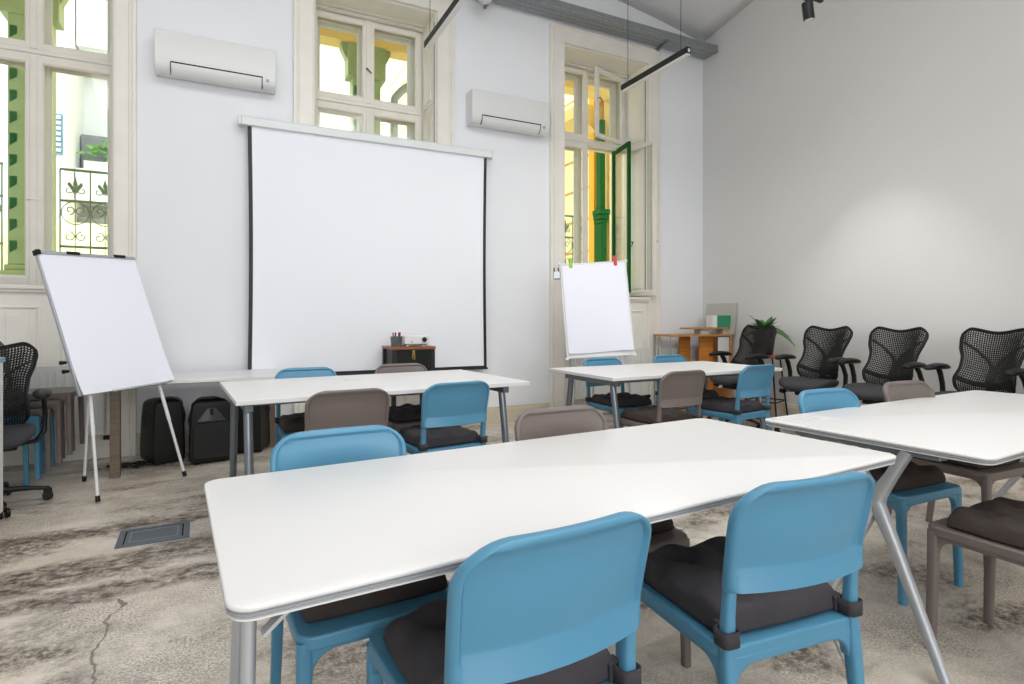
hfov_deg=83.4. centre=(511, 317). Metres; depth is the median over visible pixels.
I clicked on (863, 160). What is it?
wall
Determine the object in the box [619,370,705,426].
chair
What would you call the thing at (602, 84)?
window pane
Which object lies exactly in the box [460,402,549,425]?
baseboard
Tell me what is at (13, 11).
column
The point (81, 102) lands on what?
house
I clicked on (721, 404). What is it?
seat cushion
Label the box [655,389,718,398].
seat cushion
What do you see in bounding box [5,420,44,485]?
chair
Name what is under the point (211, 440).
pocket
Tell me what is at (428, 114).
window
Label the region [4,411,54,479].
chair
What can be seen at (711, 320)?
carton
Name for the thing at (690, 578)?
seat cushion
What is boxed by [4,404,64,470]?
chair
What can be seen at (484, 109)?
air conditioner
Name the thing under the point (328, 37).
gallery
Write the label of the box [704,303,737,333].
leaning board
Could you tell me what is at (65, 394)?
chair
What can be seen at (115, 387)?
tray
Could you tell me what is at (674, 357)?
chair
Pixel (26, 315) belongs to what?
window
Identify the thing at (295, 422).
seat cushion
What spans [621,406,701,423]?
seat cushion
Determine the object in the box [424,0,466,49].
pendant lamp
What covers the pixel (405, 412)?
seat cushion
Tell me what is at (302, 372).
chair
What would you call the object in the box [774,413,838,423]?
paper sheet
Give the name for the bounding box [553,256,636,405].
flipchart
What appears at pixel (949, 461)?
seat cushion
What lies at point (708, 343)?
desk
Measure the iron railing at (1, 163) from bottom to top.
1.354 m
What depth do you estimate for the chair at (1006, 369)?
4.73 m
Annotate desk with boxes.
[110,369,278,478]
[220,369,529,476]
[548,361,781,429]
[653,334,731,408]
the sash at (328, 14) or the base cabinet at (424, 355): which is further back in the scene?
the sash at (328, 14)
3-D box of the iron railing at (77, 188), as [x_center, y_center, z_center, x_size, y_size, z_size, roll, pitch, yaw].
[-3.553,-0.957,6.922,3.047,1.354,0.023,0,0,-26]
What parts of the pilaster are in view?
post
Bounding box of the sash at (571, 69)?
[565,66,586,139]
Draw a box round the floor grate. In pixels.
[114,521,189,548]
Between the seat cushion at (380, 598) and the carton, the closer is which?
the seat cushion at (380, 598)
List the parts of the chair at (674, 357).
leg, backrest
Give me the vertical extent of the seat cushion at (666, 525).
0.082 m
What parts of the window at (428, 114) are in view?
frame, frame, apron panel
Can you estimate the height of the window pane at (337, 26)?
0.868 m
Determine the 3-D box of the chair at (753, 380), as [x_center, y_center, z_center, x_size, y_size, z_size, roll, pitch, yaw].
[1.799,0.783,4.703,0.432,0.837,0.552,0,0,-33]
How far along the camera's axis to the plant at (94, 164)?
13.65 m
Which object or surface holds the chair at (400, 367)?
on the floor
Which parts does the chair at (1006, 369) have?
armrest, seat, backrest, armrest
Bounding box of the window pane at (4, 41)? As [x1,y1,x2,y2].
[0,0,29,47]
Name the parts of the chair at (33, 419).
seat, leg, leg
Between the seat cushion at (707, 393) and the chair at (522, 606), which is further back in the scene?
the seat cushion at (707, 393)
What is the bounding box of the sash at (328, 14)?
[316,9,367,103]
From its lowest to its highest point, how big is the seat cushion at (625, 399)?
0.081 m
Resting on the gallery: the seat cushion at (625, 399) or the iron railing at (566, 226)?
the iron railing at (566, 226)
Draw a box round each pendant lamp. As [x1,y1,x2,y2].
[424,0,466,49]
[621,46,690,91]
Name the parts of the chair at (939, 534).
leg, seat, leg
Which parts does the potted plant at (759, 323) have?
pot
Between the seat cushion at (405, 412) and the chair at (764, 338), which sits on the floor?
the chair at (764, 338)
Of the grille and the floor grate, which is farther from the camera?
the grille
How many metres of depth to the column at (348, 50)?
7.66 m
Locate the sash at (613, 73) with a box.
[595,66,623,144]
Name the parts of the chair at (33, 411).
seat, leg, leg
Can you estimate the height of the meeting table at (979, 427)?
0.746 m
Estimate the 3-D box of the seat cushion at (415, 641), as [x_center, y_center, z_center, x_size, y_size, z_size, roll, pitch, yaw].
[-0.031,0.708,1.240,0.438,0.081,0.431,0,0,-30]
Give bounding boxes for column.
[0,0,68,274]
[339,41,390,134]
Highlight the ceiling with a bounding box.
[618,0,753,40]
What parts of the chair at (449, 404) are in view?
leg, seat, backrest, leg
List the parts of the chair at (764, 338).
seat, armrest, leg, backrest, armrest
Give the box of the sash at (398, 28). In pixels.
[366,22,420,112]
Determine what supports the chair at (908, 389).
on the floor
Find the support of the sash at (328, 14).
attached to the window at (428, 114)
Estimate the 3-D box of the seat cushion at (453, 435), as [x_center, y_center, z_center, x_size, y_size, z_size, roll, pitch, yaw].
[-0.444,0.708,3.506,0.438,0.081,0.431,0,0,-33]
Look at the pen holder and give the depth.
5.59 m
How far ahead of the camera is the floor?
2.38 m
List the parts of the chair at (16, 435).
backrest, seat, leg, armrest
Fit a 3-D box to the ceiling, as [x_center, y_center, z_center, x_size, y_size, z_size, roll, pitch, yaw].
[0.201,-4.150,1.540,10.140,0.660,9.392,0,0,-26]
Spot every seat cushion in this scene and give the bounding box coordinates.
[275,412,304,431]
[299,574,447,622]
[383,600,640,683]
[388,403,420,421]
[398,425,487,450]
[585,392,651,406]
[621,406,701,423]
[643,536,862,650]
[651,519,674,534]
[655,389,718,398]
[695,396,770,414]
[868,461,945,491]
[941,458,1019,468]
[946,497,1023,549]
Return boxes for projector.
[401,335,428,345]
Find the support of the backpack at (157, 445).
on the floor
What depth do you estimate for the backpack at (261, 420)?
5.10 m
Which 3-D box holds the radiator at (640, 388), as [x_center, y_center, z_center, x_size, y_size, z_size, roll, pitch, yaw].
[1.262,0.794,7.208,1.208,0.812,0.147,0,0,-26]
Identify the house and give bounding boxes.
[0,0,106,269]
[320,44,383,134]
[388,59,603,263]
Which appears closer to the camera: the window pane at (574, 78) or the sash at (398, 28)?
the sash at (398, 28)
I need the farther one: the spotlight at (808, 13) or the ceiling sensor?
the ceiling sensor
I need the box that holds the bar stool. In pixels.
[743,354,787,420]
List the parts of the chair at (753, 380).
seat, leg, backrest, leg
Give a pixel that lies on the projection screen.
(357, 239)
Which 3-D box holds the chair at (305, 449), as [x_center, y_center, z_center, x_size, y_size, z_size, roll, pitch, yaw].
[-0.444,0.783,1.674,0.432,0.837,0.552,0,0,-29]
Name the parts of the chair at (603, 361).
leg, backrest, seat, leg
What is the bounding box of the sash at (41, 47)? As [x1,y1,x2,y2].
[37,0,111,60]
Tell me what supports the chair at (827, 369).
on the floor
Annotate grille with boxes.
[11,365,68,368]
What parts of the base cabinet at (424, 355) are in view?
leg, leg, drawer, leg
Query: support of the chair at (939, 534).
on the floor
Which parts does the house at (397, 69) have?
cornice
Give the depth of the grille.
4.67 m
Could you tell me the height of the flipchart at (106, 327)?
1.670 m
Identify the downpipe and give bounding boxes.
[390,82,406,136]
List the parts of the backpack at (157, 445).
handle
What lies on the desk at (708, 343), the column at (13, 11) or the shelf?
the shelf
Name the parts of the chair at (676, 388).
seat, leg, backrest, leg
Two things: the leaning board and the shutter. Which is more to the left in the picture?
the shutter
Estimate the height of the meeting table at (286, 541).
0.739 m
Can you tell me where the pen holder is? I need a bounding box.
[390,336,401,346]
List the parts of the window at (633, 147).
frame, frame, apron panel, sill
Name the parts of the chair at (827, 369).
tilt lever, armrest, seat, backrest, armrest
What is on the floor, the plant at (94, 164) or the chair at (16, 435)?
the chair at (16, 435)
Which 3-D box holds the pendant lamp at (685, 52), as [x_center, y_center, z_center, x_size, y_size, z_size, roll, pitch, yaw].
[1.597,-3.525,6.498,0.060,1.550,1.124,0,0,-26]
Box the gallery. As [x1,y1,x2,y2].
[104,0,608,101]
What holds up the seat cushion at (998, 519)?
on the chair at (939, 534)
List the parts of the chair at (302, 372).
leg, seat, backrest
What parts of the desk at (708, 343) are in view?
leg, panel, panel, white panel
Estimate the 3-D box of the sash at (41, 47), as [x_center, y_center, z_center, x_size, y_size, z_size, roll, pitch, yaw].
[-3.947,-2.834,5.226,0.610,0.918,0.040,0,0,-26]
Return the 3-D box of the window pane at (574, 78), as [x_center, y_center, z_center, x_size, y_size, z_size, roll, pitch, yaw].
[0.653,-2.829,7.704,0.530,0.868,0.040,0,0,-26]
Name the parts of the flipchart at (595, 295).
leg, frame, leg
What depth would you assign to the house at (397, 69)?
10.45 m
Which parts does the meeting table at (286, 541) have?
leg, leg, leg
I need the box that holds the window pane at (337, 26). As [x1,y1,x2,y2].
[318,21,361,96]
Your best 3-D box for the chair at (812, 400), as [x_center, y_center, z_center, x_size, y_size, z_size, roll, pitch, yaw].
[1.713,0.783,2.728,0.432,0.837,0.552,0,0,-24]
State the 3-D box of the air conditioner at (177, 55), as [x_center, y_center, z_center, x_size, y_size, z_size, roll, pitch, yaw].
[-2.677,-2.316,5.235,0.972,0.368,0.202,0,0,-26]
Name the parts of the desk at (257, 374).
leg, rail, leg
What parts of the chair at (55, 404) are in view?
seat, leg, leg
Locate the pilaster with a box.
[592,100,609,261]
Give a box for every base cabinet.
[0,357,4,512]
[382,345,435,405]
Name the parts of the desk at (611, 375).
leg, leg, leg, leg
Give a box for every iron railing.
[0,162,2,269]
[59,168,106,254]
[565,215,581,263]
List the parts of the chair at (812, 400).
backrest, leg, seat, leg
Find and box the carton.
[706,315,730,326]
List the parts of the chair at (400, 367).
backrest, seat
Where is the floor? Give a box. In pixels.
[0,407,1023,683]
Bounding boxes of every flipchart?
[32,249,186,501]
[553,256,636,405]
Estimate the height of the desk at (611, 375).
0.778 m
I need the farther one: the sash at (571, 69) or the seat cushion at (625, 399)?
the sash at (571, 69)
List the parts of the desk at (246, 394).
leg, leg, leg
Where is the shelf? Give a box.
[680,327,730,333]
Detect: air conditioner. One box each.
[154,28,275,93]
[466,89,549,136]
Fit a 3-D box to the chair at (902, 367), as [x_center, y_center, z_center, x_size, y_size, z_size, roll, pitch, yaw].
[3.356,0.639,5.225,0.664,1.120,0.675,0,0,-27]
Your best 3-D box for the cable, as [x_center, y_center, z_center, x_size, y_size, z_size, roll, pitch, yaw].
[-3.033,1.186,4.660,0.435,0.023,0.182,0,0,-26]
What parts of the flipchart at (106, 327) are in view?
leg, leg, frame, leg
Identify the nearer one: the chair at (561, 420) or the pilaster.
the chair at (561, 420)
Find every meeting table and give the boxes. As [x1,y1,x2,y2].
[204,418,895,683]
[765,390,1023,683]
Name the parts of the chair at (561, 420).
backrest, seat, leg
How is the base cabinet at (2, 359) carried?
on the floor
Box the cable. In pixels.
[106,461,167,468]
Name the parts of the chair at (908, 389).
leg, backrest, leg, seat, leg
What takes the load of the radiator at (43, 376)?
attached to the wall at (193, 189)
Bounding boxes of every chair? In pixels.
[0,341,84,454]
[0,342,52,518]
[4,396,74,462]
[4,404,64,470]
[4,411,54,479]
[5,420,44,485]
[270,425,448,683]
[275,367,336,444]
[305,388,389,430]
[366,511,651,683]
[375,363,426,431]
[405,380,489,453]
[514,405,690,667]
[584,357,656,427]
[615,471,874,683]
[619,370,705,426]
[653,354,724,421]
[689,364,774,430]
[707,325,776,428]
[774,325,852,436]
[798,388,963,605]
[837,326,928,449]
[882,380,1023,565]
[923,327,1023,477]
[925,517,1023,648]
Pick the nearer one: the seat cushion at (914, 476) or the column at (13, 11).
the seat cushion at (914, 476)
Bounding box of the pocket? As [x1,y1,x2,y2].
[193,422,229,459]
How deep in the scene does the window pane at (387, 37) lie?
6.75 m
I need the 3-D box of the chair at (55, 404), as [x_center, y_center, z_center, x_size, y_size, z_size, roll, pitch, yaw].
[-3.593,0.627,4.223,0.552,0.837,0.432,0,0,-26]
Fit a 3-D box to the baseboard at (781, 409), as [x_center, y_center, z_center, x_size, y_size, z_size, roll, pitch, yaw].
[4.728,1.106,3.788,0.022,0.188,9.380,0,0,-26]
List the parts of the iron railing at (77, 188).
rail, rail, rail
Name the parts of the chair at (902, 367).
armrest, seat, backrest, armrest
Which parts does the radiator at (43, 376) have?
panel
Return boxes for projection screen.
[238,114,492,375]
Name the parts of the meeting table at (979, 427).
leg, leg, leg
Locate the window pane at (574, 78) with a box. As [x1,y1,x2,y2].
[565,75,577,133]
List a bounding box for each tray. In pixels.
[111,381,167,391]
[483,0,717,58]
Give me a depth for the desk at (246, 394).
3.73 m
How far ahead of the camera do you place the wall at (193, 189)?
5.59 m
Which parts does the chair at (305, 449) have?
leg, leg, backrest, seat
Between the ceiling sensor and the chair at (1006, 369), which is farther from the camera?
the ceiling sensor
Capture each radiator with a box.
[3,365,109,461]
[571,348,651,400]
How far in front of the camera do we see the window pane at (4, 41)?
5.05 m
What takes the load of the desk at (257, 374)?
on the floor
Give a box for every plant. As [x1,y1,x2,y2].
[76,140,106,170]
[746,315,794,354]
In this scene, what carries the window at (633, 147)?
in the wall at (193, 189)
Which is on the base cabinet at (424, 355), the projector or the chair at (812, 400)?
the projector
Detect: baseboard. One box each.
[137,423,275,454]
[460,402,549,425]
[732,395,1023,461]
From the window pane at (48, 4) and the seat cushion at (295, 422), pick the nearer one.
the seat cushion at (295, 422)
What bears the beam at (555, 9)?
attached to the wall at (193, 189)
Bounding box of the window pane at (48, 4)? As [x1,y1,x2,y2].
[44,0,109,54]
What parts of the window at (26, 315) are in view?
sill, apron panel, frame, casing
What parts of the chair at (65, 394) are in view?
backrest, seat, leg, leg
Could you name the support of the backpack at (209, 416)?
on the floor
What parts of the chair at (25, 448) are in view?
leg, leg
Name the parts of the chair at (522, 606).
leg, seat, leg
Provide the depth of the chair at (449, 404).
3.29 m
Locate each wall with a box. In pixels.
[137,0,702,432]
[703,0,1023,405]
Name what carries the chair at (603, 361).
on the floor
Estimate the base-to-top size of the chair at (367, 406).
0.837 m
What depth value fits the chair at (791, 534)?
1.33 m
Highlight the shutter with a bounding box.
[56,115,60,151]
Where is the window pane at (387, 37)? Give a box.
[374,33,411,105]
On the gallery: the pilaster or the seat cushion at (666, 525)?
the pilaster
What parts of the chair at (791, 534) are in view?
leg, leg, seat, backrest, leg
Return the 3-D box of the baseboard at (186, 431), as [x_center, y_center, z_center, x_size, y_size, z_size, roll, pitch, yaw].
[-2.709,1.106,5.319,1.285,0.188,0.022,0,0,-26]
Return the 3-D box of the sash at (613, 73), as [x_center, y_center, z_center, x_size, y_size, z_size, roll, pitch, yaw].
[1.323,-2.834,7.724,0.588,0.918,0.247,0,0,-26]
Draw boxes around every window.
[0,0,136,466]
[293,0,453,413]
[549,22,660,412]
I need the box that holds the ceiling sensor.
[478,0,491,4]
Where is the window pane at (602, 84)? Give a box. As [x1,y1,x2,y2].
[581,79,613,143]
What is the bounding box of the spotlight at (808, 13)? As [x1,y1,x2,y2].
[801,0,814,21]

